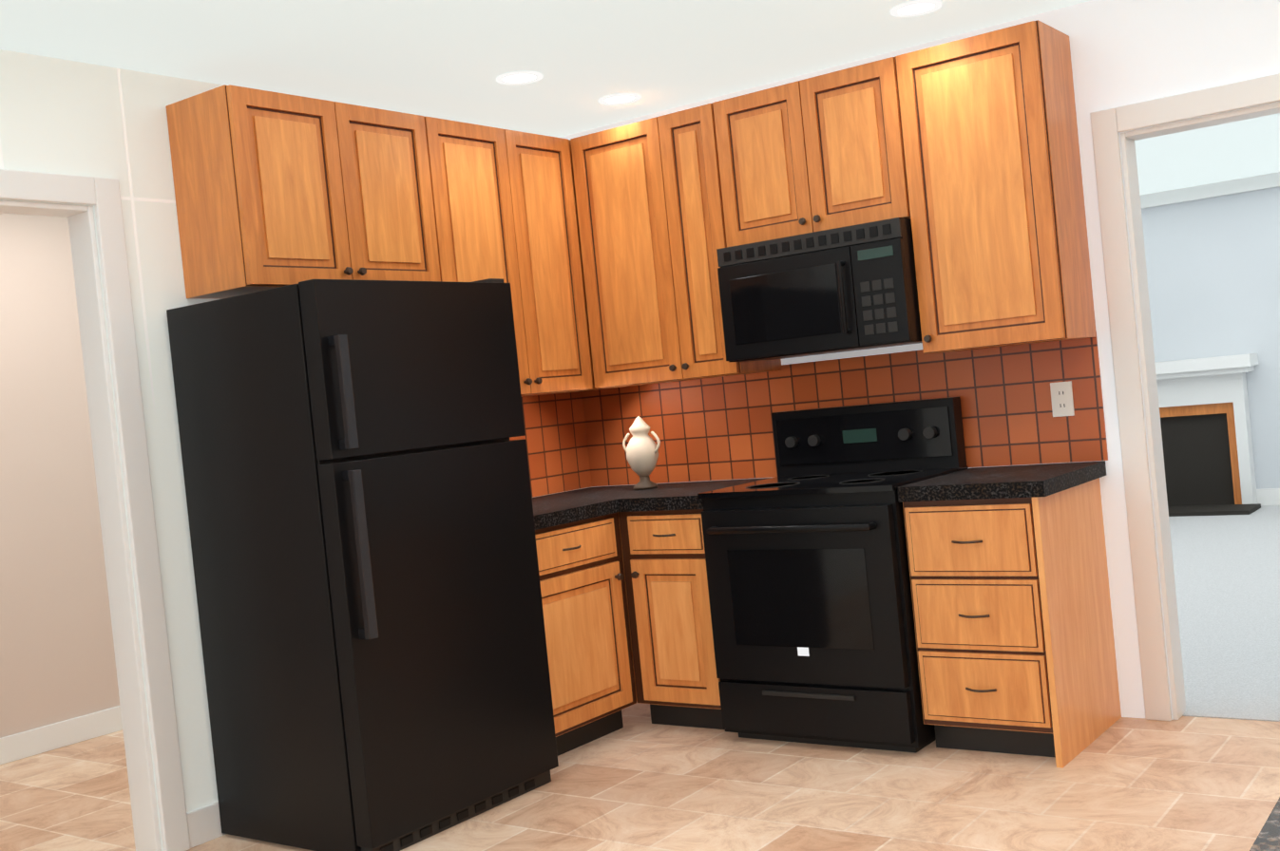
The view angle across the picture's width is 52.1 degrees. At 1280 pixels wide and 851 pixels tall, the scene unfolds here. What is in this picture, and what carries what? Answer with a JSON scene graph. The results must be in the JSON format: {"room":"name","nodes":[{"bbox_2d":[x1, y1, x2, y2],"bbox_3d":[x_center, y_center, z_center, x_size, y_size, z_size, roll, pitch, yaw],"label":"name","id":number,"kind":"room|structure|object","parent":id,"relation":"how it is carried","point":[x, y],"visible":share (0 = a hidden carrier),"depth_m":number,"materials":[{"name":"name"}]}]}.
{"room":"kitchen","nodes":[
{"label":"kitchen","id":0,"kind":"room"},
{"bbox_2d":[0,213,119,738],"bbox_3d":[-2.873,0.209,5.502,0.120,2.460,5.000,-5,1,36],"label":"wall","id":1,"kind":"structure","parent":0,"point":[57,659],"depth_m":5.76,"materials":[{"name":"paint"}]},
{"bbox_2d":[0,706,122,764],"bbox_3d":[-2.703,1.373,5.486,0.015,0.110,5.000,-5,1,36],"label":"baseboard","id":2,"kind":"structure","parent":1,"relation":"attached to","point":[23,745],"depth_m":5.71,"materials":[{"name":"white"}]},
{"bbox_2d":[0,49,587,850],"bbox_3d":[-2.484,0.223,2.904,0.120,2.460,7.670,-5,1,36],"label":"wall","id":3,"kind":"structure","parent":0,"point":[59,116],"depth_m":4.13,"materials":[{"name":"beige paint"}]},
{"bbox_2d":[0,169,190,850],"bbox_3d":[-1.855,0.322,3.745,0.160,2.105,0.950,-5,1,36],"label":"door frame","id":4,"kind":"structure","parent":3,"relation":"attached to","point":[102,196],"depth_m":4.04,"materials":[{"name":"white wood"}]},
{"bbox_2d":[186,802,227,848],"bbox_3d":[-0.729,1.256,1.645,4.050,0.110,7.550,-5,1,36],"label":"baseboard","id":5,"kind":"structure","parent":3,"relation":"attached to","point":[203,824],"depth_m":4.15,"materials":[{"name":"white"}]},
{"bbox_2d":[165,84,431,299],"bbox_3d":[-1.123,-0.765,4.476,0.330,0.625,0.840,-5,1,36],"label":"upper cabinet","id":6,"kind":"object","parent":3,"relation":"attached to","point":[273,190],"depth_m":4.22,"materials":[{"name":"brown wood"}]},
{"bbox_2d":[412,114,598,397],"bbox_3d":[-0.602,-0.624,5.116,0.391,1.035,0.901,-5,1,36],"label":"upper cabinet","id":7,"kind":"object","parent":3,"relation":"attached to","point":[499,202],"depth_m":5.08,"materials":[{"name":"brown wood"}]},
{"bbox_2d":[509,391,591,497],"bbox_3d":[-0.590,0.095,5.378,0.008,0.448,1.182,-5,1,36],"label":"backsplash","id":8,"kind":"structure","parent":3,"relation":"attached to","point":[556,441],"depth_m":5.68,"materials":[{"name":"tile"}]},
{"bbox_2d":[0,0,1279,195],"bbox_3d":[0.654,-1.389,4.176,7.570,0.080,13.890,-5,1,36],"label":"ceiling","id":9,"kind":"structure","parent":0,"point":[447,59],"depth_m":4.37,"materials":[{"name":"grey paint"}]},
{"bbox_2d":[496,71,543,85],"bbox_3d":[-0.433,-1.249,4.704,0.170,0.006,0.170,-5,1,36],"label":"recessed light","id":10,"kind":"object","parent":9,"relation":"in","point":[514,78],"visible":0.98,"depth_m":4.70,"materials":[{"name":"white"}]},
{"bbox_2d":[598,93,641,105],"bbox_3d":[-0.080,-1.294,5.187,0.170,0.006,0.170,-5,1,36],"label":"recessed light","id":11,"kind":"object","parent":9,"relation":"in","point":[619,99],"visible":0.98,"depth_m":5.18,"materials":[{"name":"white"}]},
{"bbox_2d":[889,0,942,17],"bbox_3d":[0.909,-1.374,4.308,0.170,0.006,0.170,-5,1,36],"label":"recessed light","id":12,"kind":"object","parent":9,"relation":"in","point":[916,8],"visible":0.98,"depth_m":4.30,"materials":[{"name":"white"}]},
{"bbox_2d":[0,701,1279,850],"bbox_3d":[-1.308,1.384,2.408,6.140,0.060,8.320,-5,1,36],"label":"floor","id":13,"kind":"structure","parent":0,"point":[639,781],"depth_m":4.03,"materials":[{"name":"tile"}]},
{"bbox_2d":[166,278,558,850],"bbox_3d":[-0.869,0.410,4.291,0.765,1.715,0.845,-5,1,36],"label":"fridge","id":14,"kind":"object","parent":13,"relation":"on","point":[364,548],"visible":1,"depth_m":4.00,"materials":[{"name":"black metal"}]},
{"bbox_2d":[532,477,770,756],"bbox_3d":[-0.127,0.732,5.079,1.014,0.895,1.225,-5,1,36],"label":"base cabinet","id":15,"kind":"object","parent":13,"relation":"on","point":[624,591],"visible":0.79,"depth_m":4.88,"materials":[{"name":"brown wood"}]},
{"bbox_2d":[622,416,660,490],"bbox_3d":[0.008,0.110,5.401,0.192,0.300,0.136,-5,1,36],"label":"vase","id":16,"kind":"object","parent":15,"relation":"on","point":[641,449],"visible":1,"depth_m":5.36,"materials":[{"name":"beige ceramic"}]},
{"bbox_2d":[697,397,968,753],"bbox_3d":[0.718,0.522,4.745,0.768,1.160,0.704,-5,1,36],"label":"range","id":17,"kind":"object","parent":13,"relation":"on","point":[810,593],"visible":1,"depth_m":4.54,"materials":[{"name":"black metal"}]},
{"bbox_2d":[897,460,1121,768],"bbox_3d":[1.263,0.609,4.408,0.487,0.895,0.653,-5,1,36],"label":"base cabinet","id":18,"kind":"object","parent":13,"relation":"on","point":[1012,609],"visible":1,"depth_m":4.20,"materials":[{"name":"brown wood"}]},
{"bbox_2d":[1249,798,1279,850],"bbox_3d":[1.695,0.551,2.183,0.694,1.015,3.696,-5,1,36],"label":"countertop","id":19,"kind":"structure","parent":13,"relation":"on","point":[1268,838],"depth_m":0.98,"materials":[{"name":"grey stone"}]},
{"bbox_2d":[560,0,1279,720],"bbox_3d":[1.409,-0.199,4.710,4.050,2.460,0.120,-5,1,36],"label":"wall","id":20,"kind":"structure","parent":0,"point":[1127,51],"depth_m":4.44,"materials":[{"name":"white paint"}]},
{"bbox_2d":[572,98,781,389],"bbox_3d":[0.137,-0.700,5.273,0.781,1.035,0.389,-5,1,36],"label":"upper cabinet","id":21,"kind":"object","parent":20,"relation":"attached to","point":[597,252],"depth_m":5.16,"materials":[{"name":"brown wood"}]},
{"bbox_2d":[727,57,910,245],"bbox_3d":[0.698,-0.986,4.873,0.750,0.560,0.330,-5,1,36],"label":"upper cabinet","id":22,"kind":"object","parent":20,"relation":"attached to","point":[823,152],"depth_m":4.71,"materials":[{"name":"brown wood"}]},
{"bbox_2d":[716,217,922,362],"bbox_3d":[0.712,-0.487,4.835,0.744,0.427,0.446,-5,1,36],"label":"microwave","id":23,"kind":"object","parent":22,"relation":"attached to","point":[851,288],"visible":0.98,"depth_m":4.66,"materials":[{"name":"black"}]},
{"bbox_2d":[581,332,1108,486],"bbox_3d":[0.674,-0.026,5.183,2.285,0.448,0.008,-5,1,36],"label":"backsplash","id":24,"kind":"structure","parent":20,"relation":"attached to","point":[716,429],"depth_m":5.05,"materials":[{"name":"tile"}]},
{"bbox_2d":[1050,381,1074,417],"bbox_3d":[1.478,-0.092,4.579,0.075,0.120,0.008,-5,1,36],"label":"outlet","id":25,"kind":"object","parent":24,"relation":"attached to","point":[1061,399],"visible":1,"depth_m":4.58,"materials":[{"name":"white plastic"}]},
{"bbox_2d":[895,19,1096,354],"bbox_3d":[1.200,-0.790,4.525,0.559,1.035,0.330,-5,1,36],"label":"upper cabinet","id":26,"kind":"object","parent":20,"relation":"attached to","point":[990,136],"depth_m":4.37,"materials":[{"name":"brown wood"}]},
{"bbox_2d":[1089,73,1279,721],"bbox_3d":[2.030,-0.062,4.270,0.880,2.085,0.160,-5,1,36],"label":"door frame","id":27,"kind":"structure","parent":20,"relation":"attached to","point":[1108,125],"depth_m":4.43,"materials":[{"name":"white wood"}]},
{"bbox_2d":[1141,187,1279,489],"bbox_3d":[5.216,-0.672,9.461,6.600,2.460,0.120,-5,1,36],"label":"wall","id":28,"kind":"structure","parent":0,"point":[1213,266],"depth_m":9.91,"materials":[{"name":"paint"}]},
{"bbox_2d":[1140,171,1279,209],"bbox_3d":[5.047,-1.839,9.364,6.600,0.100,0.060,-5,1,36],"label":"crown molding","id":29,"kind":"structure","parent":28,"relation":"attached to","point":[1218,189],"depth_m":9.87,"materials":[{"name":"white wood"}]},
{"bbox_2d":[1256,488,1279,505],"bbox_3d":[5.291,0.490,9.430,6.600,0.126,0.015,-5,1,36],"label":"baseboard","id":30,"kind":"structure","parent":28,"relation":"attached to","point":[1268,496],"depth_m":9.84,"materials":[{"name":"white"}]},
{"bbox_2d":[1168,505,1279,722],"bbox_3d":[3.565,0.805,7.054,6.600,0.064,6.160,-5,1,36],"label":"wall","id":31,"kind":"structure","parent":0,"point":[1227,574],"depth_m":6.12,"materials":[{"name":"white paint"}]},
{"bbox_2d":[1154,353,1260,516],"bbox_3d":[4.022,0.090,9.983,1.260,1.150,0.550,-5,1,36],"label":"fireplace","id":32,"kind":"object","parent":31,"relation":"on","point":[1206,435],"visible":0.54,"depth_m":9.97,"materials":[{"name":"white"}]}
]}

